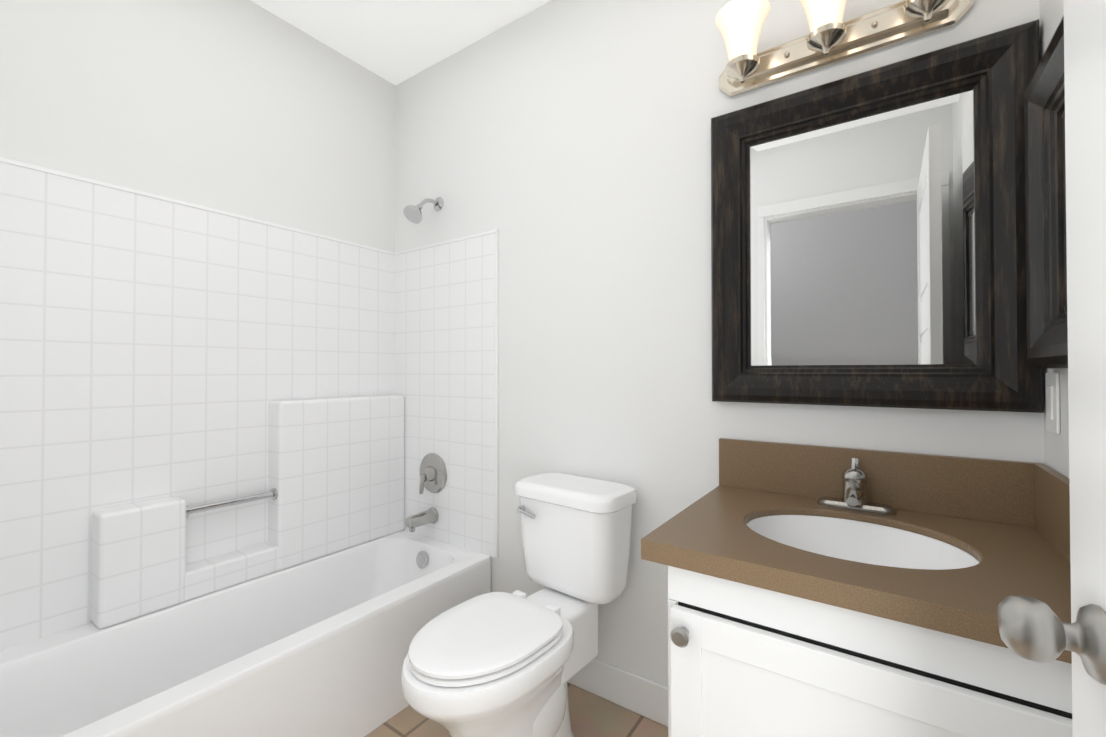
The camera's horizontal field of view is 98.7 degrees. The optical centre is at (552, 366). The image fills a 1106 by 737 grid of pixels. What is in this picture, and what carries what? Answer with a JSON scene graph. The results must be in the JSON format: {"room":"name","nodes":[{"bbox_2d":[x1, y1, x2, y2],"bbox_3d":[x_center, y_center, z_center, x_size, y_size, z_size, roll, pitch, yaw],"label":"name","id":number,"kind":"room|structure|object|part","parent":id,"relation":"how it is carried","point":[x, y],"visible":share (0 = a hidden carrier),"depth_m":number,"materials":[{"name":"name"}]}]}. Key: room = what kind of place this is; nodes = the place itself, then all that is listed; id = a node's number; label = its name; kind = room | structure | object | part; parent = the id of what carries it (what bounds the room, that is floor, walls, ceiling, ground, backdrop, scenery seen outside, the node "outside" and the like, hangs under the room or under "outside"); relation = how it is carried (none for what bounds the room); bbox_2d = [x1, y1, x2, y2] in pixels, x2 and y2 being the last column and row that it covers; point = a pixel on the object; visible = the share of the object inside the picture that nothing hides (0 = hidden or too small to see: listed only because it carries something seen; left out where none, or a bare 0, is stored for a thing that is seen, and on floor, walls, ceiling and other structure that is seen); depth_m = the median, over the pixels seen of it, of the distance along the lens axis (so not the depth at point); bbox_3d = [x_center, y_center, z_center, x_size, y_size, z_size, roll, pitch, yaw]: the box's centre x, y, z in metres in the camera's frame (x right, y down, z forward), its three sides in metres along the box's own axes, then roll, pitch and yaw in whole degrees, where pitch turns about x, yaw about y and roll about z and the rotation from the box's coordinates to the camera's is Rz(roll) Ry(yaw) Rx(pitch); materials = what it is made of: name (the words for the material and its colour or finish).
{"room":"bathroom","nodes":[
{"label":"bathroom","id":0,"kind":"room"},
{"bbox_2d":[0,0,395,251],"bbox_3d":[-1.195,-0.117,1.651,0.100,2.415,1.650,0,-1,35],"label":"wall","id":1,"kind":"structure","parent":0,"point":[248,108],"depth_m":1.60,"materials":[{"name":"white paint"}]},
{"bbox_2d":[0,157,404,650],"bbox_3d":[-1.145,0.102,1.553,0.092,1.276,1.550,0,-1,35],"label":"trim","id":2,"kind":"structure","parent":1,"relation":"attached to","point":[164,361],"depth_m":1.50,"materials":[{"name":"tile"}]},
{"bbox_2d":[186,488,277,517],"bbox_3d":[-1.084,0.460,1.608,0.040,0.040,0.274,0,-1,35],"label":"grab bar","id":3,"kind":"object","parent":1,"relation":"attached to","point":[272,494],"visible":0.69,"depth_m":1.60,"materials":[{"name":"silver metal"}]},
{"bbox_2d":[250,0,550,84],"bbox_3d":[-0.661,-1.388,0.470,2.345,0.100,3.000,0,-1,35],"label":"ceiling","id":4,"kind":"structure","parent":0,"point":[395,42],"depth_m":1.84,"materials":[{"name":"white paint"}]},
{"bbox_2d":[364,682,667,736],"bbox_3d":[-0.661,1.127,0.441,2.345,0.100,3.000,0,-1,35],"label":"floor","id":5,"kind":"structure","parent":0,"point":[592,715],"depth_m":1.45,"materials":[{"name":"tile"}]},
{"bbox_2d":[0,530,490,736],"bbox_3d":[-0.922,0.910,1.405,0.611,0.355,1.517,0,-1,35],"label":"bathtub","id":6,"kind":"object","parent":5,"relation":"on","point":[318,647],"visible":0.88,"depth_m":1.36,"materials":[{"name":"white ceramic"}]},
{"bbox_2d":[401,473,636,736],"bbox_3d":[-0.072,0.726,1.302,0.388,0.721,0.709,0,-1,35],"label":"toilet","id":7,"kind":"object","parent":5,"relation":"on","point":[497,664],"visible":1,"depth_m":1.27,"materials":[{"name":"white ceramic"}]},
{"bbox_2d":[641,438,1072,736],"bbox_3d":[0.583,0.641,0.932,0.654,0.882,0.574,0,-1,35],"label":"bathroom vanity","id":8,"kind":"object","parent":5,"relation":"on","point":[795,609],"visible":0.96,"depth_m":0.81,"materials":[{"name":"white paint"}]},
{"bbox_2d":[817,458,895,514],"bbox_3d":[0.688,0.275,1.086,0.156,0.117,0.136,0,-1,35],"label":"faucet","id":9,"kind":"object","parent":8,"relation":"on","point":[855,490],"visible":0.94,"depth_m":1.10,"materials":[{"name":"silver metal"}]},
{"bbox_2d":[395,0,1044,686],"bbox_3d":[0.169,-0.117,1.644,2.145,2.415,0.100,0,-1,35],"label":"wall","id":10,"kind":"structure","parent":0,"point":[563,146],"depth_m":1.56,"materials":[{"name":"white paint"}]},
{"bbox_2d":[405,507,438,531],"bbox_3d":[-0.554,0.641,1.985,0.068,0.072,0.137,0,-1,35],"label":"tub spout","id":11,"kind":"object","parent":10,"relation":"attached to","point":[428,516],"visible":1,"depth_m":1.97,"materials":[{"name":"silver metal"}]},
{"bbox_2d":[403,197,443,223],"bbox_3d":[-0.542,-0.660,1.982,0.080,0.142,0.173,0,-1,35],"label":"shower head","id":12,"kind":"object","parent":10,"relation":"attached to","point":[412,213],"visible":1,"depth_m":1.95},
{"bbox_2d":[419,453,446,493],"bbox_3d":[-0.535,0.459,2.013,0.170,0.170,0.074,0,-1,35],"label":"tub valve","id":13,"kind":"object","parent":10,"relation":"attached to","point":[433,474],"visible":1,"depth_m":2.01,"materials":[{"name":"silver metal"}]},
{"bbox_2d":[394,229,498,558],"bbox_3d":[-0.475,0.107,2.023,0.637,1.276,0.012,0,-1,35],"label":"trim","id":14,"kind":"structure","parent":10,"relation":"attached to","point":[446,339],"depth_m":1.98,"materials":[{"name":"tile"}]},
{"bbox_2d":[568,658,667,726],"bbox_3d":[0.137,1.032,1.584,0.915,0.115,0.013,0,-1,35],"label":"baseboard","id":15,"kind":"structure","parent":10,"relation":"attached to","point":[642,696],"depth_m":1.50,"materials":[{"name":"white paint"}]},
{"bbox_2d":[715,0,972,96],"bbox_3d":[0.660,-0.829,1.146,0.550,0.178,0.167,0,-1,35],"label":"sconce","id":16,"kind":"object","parent":10,"relation":"attached to","point":[834,43],"depth_m":1.18,"materials":[{"name":"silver metal"}]},
{"bbox_3d":[0.650,-0.855,1.133,0.514,0.127,0.134,0,-1,35],"label":"vanity light sconce shade","id":17,"kind":"part","parent":16,"relation":"part of","materials":[{"name":"white glass"}]},
{"bbox_2d":[711,19,1043,412],"bbox_3d":[0.729,-0.307,1.168,0.667,0.807,0.042,0,-1,35],"label":"mirror","id":18,"kind":"object","parent":10,"relation":"attached to","point":[868,242],"visible":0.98,"depth_m":1.13,"materials":[{"name":"clear glass"}]},
{"bbox_2d":[1039,0,1068,477],"bbox_3d":[0.646,-0.132,0.366,0.100,2.415,1.650,0,-1,35],"label":"wall","id":19,"kind":"structure","parent":0,"point":[1056,446],"depth_m":0.91,"materials":[{"name":"white paint"}]},
{"bbox_2d":[1024,15,1067,367],"bbox_3d":[0.823,-0.275,0.748,0.042,0.555,0.460,0,-1,35],"label":"mirror","id":20,"kind":"object","parent":19,"relation":"attached to","point":[1045,223],"visible":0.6,"depth_m":0.87,"materials":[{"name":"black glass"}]},
{"bbox_2d":[1045,373,1059,433],"bbox_3d":[0.970,0.070,0.924,0.009,0.116,0.072,0,-1,35],"label":"light switch","id":21,"kind":"object","parent":19,"relation":"attached to","point":[1052,402],"visible":1,"depth_m":0.91,"materials":[{"name":"white plastic"}]},
{"bbox_3d":[-0.780,-0.133,0.285,2.345,2.415,0.115,0,-1,35],"label":"wall","id":22,"kind":"structure","parent":0,"visible":0},
{"bbox_2d":[998,0,1105,736],"bbox_3d":[0.253,0.092,0.098,0.152,1.938,0.769,0,-1,35],"label":"door","id":23,"kind":"structure","parent":22,"relation":"in","point":[1034,629],"depth_m":0.38,"materials":[{"name":"white paint"}]}
]}

